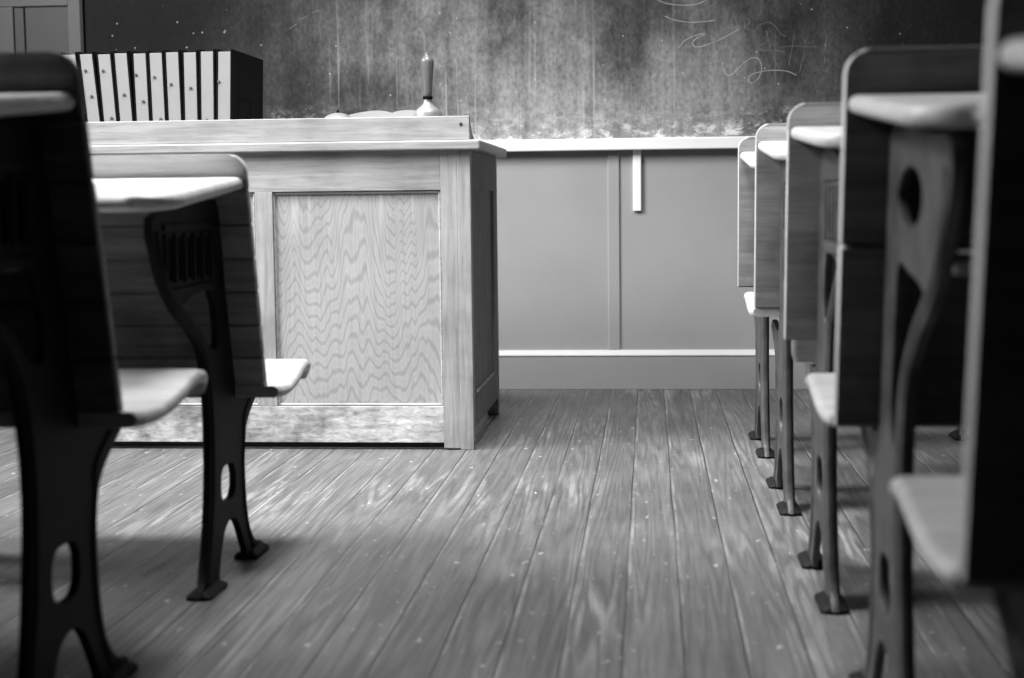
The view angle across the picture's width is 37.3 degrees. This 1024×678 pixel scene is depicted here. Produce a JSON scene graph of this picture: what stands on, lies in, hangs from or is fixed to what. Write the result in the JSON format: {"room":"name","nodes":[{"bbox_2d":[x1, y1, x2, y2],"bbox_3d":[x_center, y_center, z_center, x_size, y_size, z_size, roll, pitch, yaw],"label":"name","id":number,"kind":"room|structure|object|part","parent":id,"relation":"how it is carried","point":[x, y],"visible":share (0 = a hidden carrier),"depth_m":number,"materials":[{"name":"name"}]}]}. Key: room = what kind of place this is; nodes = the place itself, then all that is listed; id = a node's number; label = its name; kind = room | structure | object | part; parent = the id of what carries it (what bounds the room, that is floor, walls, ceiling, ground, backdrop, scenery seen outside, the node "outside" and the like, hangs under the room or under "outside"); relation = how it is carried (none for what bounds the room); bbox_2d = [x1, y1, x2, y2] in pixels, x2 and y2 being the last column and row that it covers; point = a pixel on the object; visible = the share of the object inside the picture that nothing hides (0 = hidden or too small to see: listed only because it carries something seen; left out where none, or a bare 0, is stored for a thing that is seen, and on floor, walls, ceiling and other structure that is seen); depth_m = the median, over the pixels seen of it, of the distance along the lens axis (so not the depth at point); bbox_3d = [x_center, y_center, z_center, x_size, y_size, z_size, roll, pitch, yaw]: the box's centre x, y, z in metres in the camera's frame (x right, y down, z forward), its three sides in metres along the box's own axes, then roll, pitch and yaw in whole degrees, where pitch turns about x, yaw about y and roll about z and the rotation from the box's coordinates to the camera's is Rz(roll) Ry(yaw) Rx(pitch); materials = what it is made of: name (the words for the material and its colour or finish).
{"room":"classroom","nodes":[
{"label":"classroom","id":0,"kind":"room"},
{"bbox_2d":[13,7,778,349],"bbox_3d":[0.853,-1.789,4.775,6.750,3.900,0.150,0,5,5],"label":"wall","id":1,"kind":"structure","parent":0,"point":[679,290],"depth_m":4.88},
{"bbox_2d":[0,7,14,51],"bbox_3d":[-1.940,-0.459,5.067,0.627,1.262,0.012,0,5,5],"label":"wall panel","id":2,"kind":"object","parent":1,"relation":"attached to","point":[7,30],"depth_m":4.99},
{"bbox_2d":[14,7,25,51],"bbox_3d":[-1.611,-0.460,5.040,0.033,1.262,0.006,0,5,5],"label":"trim","id":3,"kind":"structure","parent":1,"relation":"attached to","point":[19,24],"depth_m":4.99,"materials":[{"name":"grey wood"}]},
{"bbox_2d":[24,7,26,51],"bbox_3d":[-1.591,-0.460,5.041,0.006,1.262,0.001,0,5,5],"label":"trim","id":4,"kind":"structure","parent":1,"relation":"attached to","point":[24,7],"depth_m":4.99,"materials":[{"name":"grey wood"}]},
{"bbox_2d":[0,0,66,6],"bbox_3d":[-1.855,-1.121,4.999,0.812,0.068,0.012,0,5,5],"label":"trim","id":5,"kind":"structure","parent":1,"relation":"attached to","point":[3,3],"depth_m":4.97,"materials":[{"name":"grey wood"}]},
{"bbox_2d":[25,6,68,53],"bbox_3d":[-1.516,-0.460,5.032,0.146,1.262,0.006,0,5,5],"label":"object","id":6,"kind":"structure","parent":1,"relation":"attached to","point":[46,27],"depth_m":4.98,"materials":[{"name":"grey"}]},
{"bbox_2d":[67,0,80,54],"bbox_3d":[-1.429,-1.328,4.939,0.050,1.395,0.016,0,5,5],"label":"trim","id":7,"kind":"structure","parent":1,"relation":"attached to","point":[72,5],"depth_m":4.96,"materials":[{"name":"grey wood"}]},
{"bbox_2d":[79,0,989,139],"bbox_3d":[1.002,-1.311,4.719,4.846,1.344,0.022,0,5,5],"label":"blackboard","id":8,"kind":"object","parent":1,"relation":"attached to","point":[519,69],"visible":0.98,"depth_m":4.83,"materials":[{"name":"stone"}]},
{"bbox_2d":[608,150,619,349],"bbox_3d":[0.327,-0.284,4.882,0.037,0.641,0.005,0,5,5],"label":"trim","id":9,"kind":"structure","parent":1,"relation":"attached to","point":[613,155],"depth_m":4.88,"materials":[{"name":"grey wood"}]},
{"bbox_2d":[481,136,754,210],"bbox_3d":[1.013,-0.525,4.784,4.840,0.231,0.034,0,5,5],"label":"rail","id":10,"kind":"object","parent":1,"relation":"attached to","point":[635,144],"visible":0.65,"depth_m":4.82,"materials":[{"name":"white paint"}]},
{"bbox_2d":[499,350,774,355],"bbox_3d":[1.289,0.042,4.816,5.500,0.017,0.024,0,5,5],"label":"trim","id":11,"kind":"structure","parent":1,"relation":"attached to","point":[501,352],"depth_m":4.89,"materials":[{"name":"grey wood"}]},
{"bbox_2d":[499,356,808,389],"bbox_3d":[1.290,0.105,4.823,5.500,0.110,0.022,0,5,5],"label":"baseboard","id":12,"kind":"structure","parent":1,"relation":"attached to","point":[515,372],"depth_m":4.89,"materials":[{"name":"grey wood"}]},
{"bbox_2d":[0,390,1011,677],"bbox_3d":[0.506,0.554,0.862,6.750,0.050,8.500,0,5,5],"label":"floor","id":13,"kind":"structure","parent":0,"point":[582,533],"depth_m":2.61,"materials":[{"name":"grey wood"}]},
{"bbox_2d":[0,52,207,677],"bbox_3d":[-0.793,0.067,1.777,0.676,0.783,0.790,0,5,5],"label":"school desk","id":14,"kind":"object","parent":13,"relation":"on","point":[66,398],"visible":1,"depth_m":1.76,"materials":[{"name":"metal"}]},
{"bbox_2d":[0,156,37,270],"bbox_3d":[-0.556,-0.130,1.589,0.020,0.122,0.250,0,5,5],"label":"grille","id":15,"kind":"object","parent":14,"relation":"attached to","point":[18,174],"depth_m":1.67,"materials":[{"name":"metal"}]},
{"bbox_3d":[-0.791,-0.115,1.807,0.620,0.425,0.127,0,5,5],"label":"backrest","id":16,"kind":"part","parent":14,"relation":"part of","materials":[{"name":"black wood"}]},
{"bbox_3d":[-0.771,0.075,2.017,0.676,0.046,0.310,0,5,5],"label":"seat","id":17,"kind":"part","parent":14,"relation":"part of","materials":[{"name":"grey wood"}]},
{"bbox_2d":[92,154,310,600],"bbox_3d":[-0.732,0.052,2.457,0.676,0.690,0.707,0,5,5],"label":"school desk","id":18,"kind":"object","parent":13,"relation":"on","point":[177,239],"visible":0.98,"depth_m":2.45,"materials":[{"name":"metal"}]},
{"bbox_3d":[-0.727,-0.106,2.512,0.620,0.386,0.117,0,5,5],"label":"backrest","id":19,"kind":"part","parent":18,"relation":"part of","materials":[{"name":"black wood"}]},
{"bbox_2d":[154,221,215,296],"bbox_3d":[-0.492,-0.122,2.290,0.020,0.108,0.250,0,5,5],"label":"grille","id":20,"kind":"object","parent":18,"relation":"attached to","point":[187,268],"depth_m":2.27,"materials":[{"name":"metal"}]},
{"bbox_3d":[-0.711,0.068,2.687,0.676,0.046,0.250,0,5,5],"label":"seat","id":21,"kind":"part","parent":18,"relation":"part of","materials":[{"name":"grey wood"}]},
{"bbox_2d":[87,116,506,449],"bbox_3d":[-0.578,-0.162,4.083,1.075,0.817,0.694,0,5,5],"label":"desk","id":22,"kind":"object","parent":13,"relation":"on","point":[376,240],"visible":0.61,"depth_m":3.74,"materials":[{"name":"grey wood"}]},
{"bbox_2d":[61,52,85,118],"bbox_3d":[-1.092,-0.620,3.994,0.063,0.238,0.310,0,5,5],"label":"volume","id":23,"kind":"object","parent":22,"relation":"on","point":[74,58],"visible":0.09,"depth_m":3.83,"materials":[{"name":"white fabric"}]},
{"bbox_2d":[78,51,102,121],"bbox_3d":[-1.050,-0.620,3.989,0.061,0.239,0.312,0,5,5],"label":"volume","id":24,"kind":"object","parent":22,"relation":"on","point":[87,62],"visible":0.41,"depth_m":3.83,"materials":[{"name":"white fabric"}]},
{"bbox_2d":[96,51,118,121],"bbox_3d":[-1.006,-0.619,3.985,0.055,0.237,0.312,0,5,5],"label":"volume","id":25,"kind":"object","parent":22,"relation":"on","point":[105,65],"visible":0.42,"depth_m":3.83,"materials":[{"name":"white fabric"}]},
{"bbox_2d":[113,50,134,120],"bbox_3d":[-0.964,-0.620,3.981,0.053,0.239,0.312,0,5,5],"label":"volume","id":26,"kind":"object","parent":22,"relation":"on","point":[123,71],"visible":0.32,"depth_m":3.83,"materials":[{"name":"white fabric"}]},
{"bbox_2d":[131,51,150,120],"bbox_3d":[-0.919,-0.620,3.977,0.045,0.237,0.312,0,5,5],"label":"volume","id":27,"kind":"object","parent":22,"relation":"on","point":[140,69],"visible":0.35,"depth_m":3.82,"materials":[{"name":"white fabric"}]},
{"bbox_2d":[148,50,166,120],"bbox_3d":[-0.878,-0.620,3.973,0.044,0.238,0.312,0,5,5],"label":"volume","id":28,"kind":"object","parent":22,"relation":"on","point":[156,63],"visible":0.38,"depth_m":3.82,"materials":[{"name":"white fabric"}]},
{"bbox_2d":[164,49,183,120],"bbox_3d":[-0.836,-0.621,3.970,0.043,0.239,0.312,0,5,5],"label":"volume","id":29,"kind":"object","parent":22,"relation":"on","point":[173,60],"visible":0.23,"depth_m":3.81,"materials":[{"name":"white paper"}]},
{"bbox_2d":[182,50,199,119],"bbox_3d":[-0.793,-0.620,3.966,0.041,0.238,0.312,0,5,5],"label":"volume","id":30,"kind":"object","parent":22,"relation":"on","point":[190,60],"visible":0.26,"depth_m":3.81,"materials":[{"name":"white paper"}]},
{"bbox_2d":[199,49,215,119],"bbox_3d":[-0.750,-0.621,3.962,0.044,0.239,0.312,0,5,5],"label":"volume","id":31,"kind":"object","parent":22,"relation":"on","point":[207,60],"visible":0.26,"depth_m":3.81,"materials":[{"name":"white paper"}]},
{"bbox_3d":[-0.834,-0.097,3.788,0.410,0.531,0.013,0,5,5],"label":"moulding","id":32,"kind":"part","parent":22,"relation":"part of","materials":[{"name":"grey wood"}]},
{"bbox_3d":[-0.833,-0.097,3.791,0.406,0.531,0.008,0,5,5],"label":"panel","id":33,"kind":"part","parent":22,"relation":"part of","materials":[{"name":"grey wood"}]},
{"bbox_2d":[216,49,262,119],"bbox_3d":[-0.708,-0.621,3.958,0.048,0.238,0.312,0,5,5],"label":"volume","id":34,"kind":"object","parent":22,"relation":"on","point":[239,75],"visible":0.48,"depth_m":3.86,"materials":[{"name":"black fabric"}]},
{"bbox_3d":[-0.608,-0.410,3.740,0.871,0.096,0.022,0,5,5],"label":"rail","id":35,"kind":"part","parent":22,"relation":"part of","materials":[{"name":"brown wood"}]},
{"bbox_3d":[-0.623,-0.510,3.728,1.047,0.058,0.020,0,5,5],"label":"gallery rail","id":36,"kind":"part","parent":22,"relation":"part of","materials":[{"name":"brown wood"}]},
{"bbox_3d":[-0.600,0.212,3.797,0.871,0.090,0.022,0,5,5],"label":"rail","id":37,"kind":"part","parent":22,"relation":"part of","materials":[{"name":"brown wood"}]},
{"bbox_2d":[325,110,350,117],"bbox_3d":[-0.444,-0.541,3.882,0.096,0.088,0.096,0,5,5],"label":"bell","id":38,"kind":"object","parent":22,"relation":"on","point":[333,115],"visible":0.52,"depth_m":3.86,"materials":[{"name":"silver metal"}]},
{"bbox_3d":[-0.378,-0.098,3.749,0.413,0.531,0.008,0,5,5],"label":"panel","id":39,"kind":"part","parent":22,"relation":"part of","materials":[{"name":"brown wood"}]},
{"bbox_3d":[-0.378,-0.098,3.747,0.417,0.531,0.013,0,5,5],"label":"moulding","id":40,"kind":"part","parent":22,"relation":"part of","materials":[{"name":"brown wood"}]},
{"bbox_2d":[349,110,415,117],"bbox_3d":[-0.308,-0.563,4.080,0.260,0.092,0.180,0,5,5],"label":"open book","id":41,"kind":"object","parent":22,"relation":"on","point":[403,113],"visible":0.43,"depth_m":3.99,"materials":[{"name":"white paper"}]},
{"bbox_2d":[414,52,441,116],"bbox_3d":[-0.214,-0.612,3.855,0.102,0.229,0.102,0,5,5],"label":"bell","id":42,"kind":"object","parent":22,"relation":"on","point":[427,108],"visible":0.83,"depth_m":3.84,"materials":[{"name":"metal"}]},
{"bbox_3d":[-0.214,-0.671,3.849,0.034,0.111,0.034,0,5,5],"label":"handle","id":43,"kind":"part","parent":42,"relation":"part of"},
{"bbox_3d":[-0.113,-0.093,3.728,0.033,0.735,0.031,0,5,5],"label":"post","id":44,"kind":"part","parent":22,"relation":"part of","materials":[{"name":"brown wood"}]},
{"bbox_3d":[-0.082,-0.440,4.006,0.020,0.096,0.588,0,5,5],"label":"rail","id":45,"kind":"part","parent":22,"relation":"part of","materials":[{"name":"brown wood"}]},
{"bbox_3d":[-0.082,-0.134,4.034,0.010,0.519,0.588,0,5,5],"label":"panel","id":46,"kind":"part","parent":22,"relation":"part of","materials":[{"name":"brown wood"}]},
{"bbox_3d":[-0.075,0.160,4.060,0.020,0.070,0.588,0,5,5],"label":"rail","id":47,"kind":"part","parent":22,"relation":"part of","materials":[{"name":"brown wood"}]},
{"bbox_3d":[-0.073,0.120,4.041,0.012,0.013,0.478,0,5,5],"label":"moulding","id":48,"kind":"part","parent":22,"relation":"part of","materials":[{"name":"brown wood"}]},
{"bbox_3d":[-0.057,-0.150,4.342,0.033,0.735,0.030,0,5,5],"label":"post","id":49,"kind":"part","parent":22,"relation":"part of","materials":[{"name":"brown wood"}]},
{"bbox_2d":[744,123,801,515],"bbox_3d":[0.801,-0.053,3.027,0.632,0.760,0.707,0,5,5],"label":"school desk","id":50,"kind":"object","parent":13,"relation":"on","point":[767,298],"visible":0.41,"depth_m":3.08,"materials":[{"name":"wood"}]},
{"bbox_3d":[0.819,-0.075,3.236,0.632,0.042,0.285,0,5,5],"label":"seat","id":51,"kind":"part","parent":50,"relation":"part of","materials":[{"name":"grey wood"}]},
{"bbox_3d":[0.804,-0.250,3.069,0.620,0.375,0.054,0,5,5],"label":"backrest","id":52,"kind":"part","parent":50,"relation":"part of","materials":[{"name":"grey wood"}]},
{"bbox_2d":[782,177,785,238],"bbox_3d":[0.530,-0.246,2.862,0.020,0.120,0.250,0,5,5],"label":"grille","id":53,"kind":"object","parent":50,"relation":"attached to","point":[784,179],"depth_m":2.96,"materials":[{"name":"metal"}]},
{"bbox_2d":[784,102,848,614],"bbox_3d":[0.733,0.018,2.277,0.620,0.756,0.618,0,5,5],"label":"school desk","id":54,"kind":"object","parent":13,"relation":"on","point":[814,130],"visible":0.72,"depth_m":2.36,"materials":[{"name":"wood"}]},
{"bbox_3d":[0.749,-0.090,2.459,0.585,0.250,0.044,0,12,5],"label":"seat","id":55,"kind":"part","parent":54,"relation":"part of","materials":[{"name":"grey wood"}]},
{"bbox_3d":[0.741,-0.183,2.369,0.620,0.372,0.067,0,5,5],"label":"backrest","id":56,"kind":"part","parent":54,"relation":"part of","materials":[{"name":"grey wood"}]},
{"bbox_2d":[823,171,839,255],"bbox_3d":[0.468,-0.179,2.168,0.020,0.119,0.250,0,5,5],"label":"grille","id":57,"kind":"object","parent":54,"relation":"attached to","point":[831,179],"depth_m":2.19,"materials":[{"name":"metal"}]},
{"bbox_2d":[737,137,965,458],"bbox_3d":[0.859,-0.108,3.631,0.620,0.760,0.595,0,5,5],"label":"school desk","id":58,"kind":"object","parent":13,"relation":"on","point":[746,148],"visible":0.23,"depth_m":3.74,"materials":[{"name":"wood"}]},
{"bbox_3d":[0.867,-0.314,3.728,0.620,0.369,0.035,0,5,5],"label":"backrest","id":59,"kind":"part","parent":58,"relation":"part of","materials":[{"name":"grey wood"}]},
{"bbox_2d":[805,46,985,677],"bbox_3d":[0.678,0.066,1.666,0.632,0.772,0.760,0,5,5],"label":"school desk","id":60,"kind":"object","parent":13,"relation":"on","point":[912,116],"visible":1,"depth_m":1.68,"materials":[{"name":"wood"}]},
{"bbox_3d":[0.700,0.075,1.904,0.632,0.042,0.285,0,5,5],"label":"seat","id":61,"kind":"part","parent":60,"relation":"part of","materials":[{"name":"grey wood"}]},
{"bbox_3d":[0.680,-0.110,1.697,0.620,0.428,0.093,0,5,5],"label":"backrest","id":62,"kind":"part","parent":60,"relation":"part of","materials":[{"name":"black wood"}]},
{"bbox_2d":[951,249,974,274],"bbox_3d":[0.662,-0.078,1.491,0.496,0.015,0.260,0,5,5],"label":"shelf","id":63,"kind":"object","parent":60,"relation":"attached to","point":[962,260],"depth_m":1.38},
{"bbox_2d":[890,0,1023,677],"bbox_3d":[0.613,0.141,0.947,0.632,0.755,0.761,0,5,5],"label":"school desk","id":64,"kind":"object","parent":13,"relation":"on","point":[968,528],"visible":1,"depth_m":1.01,"materials":[{"name":"wood"}]},
{"bbox_3d":[0.635,0.148,1.186,0.632,0.042,0.285,0,5,5],"label":"seat","id":65,"kind":"part","parent":64,"relation":"part of","materials":[{"name":"grey wood"}]},
{"bbox_3d":[0.616,-0.034,0.978,0.620,0.413,0.094,0,5,5],"label":"backrest","id":66,"kind":"part","parent":64,"relation":"part of","materials":[{"name":"black wood"}]}
]}

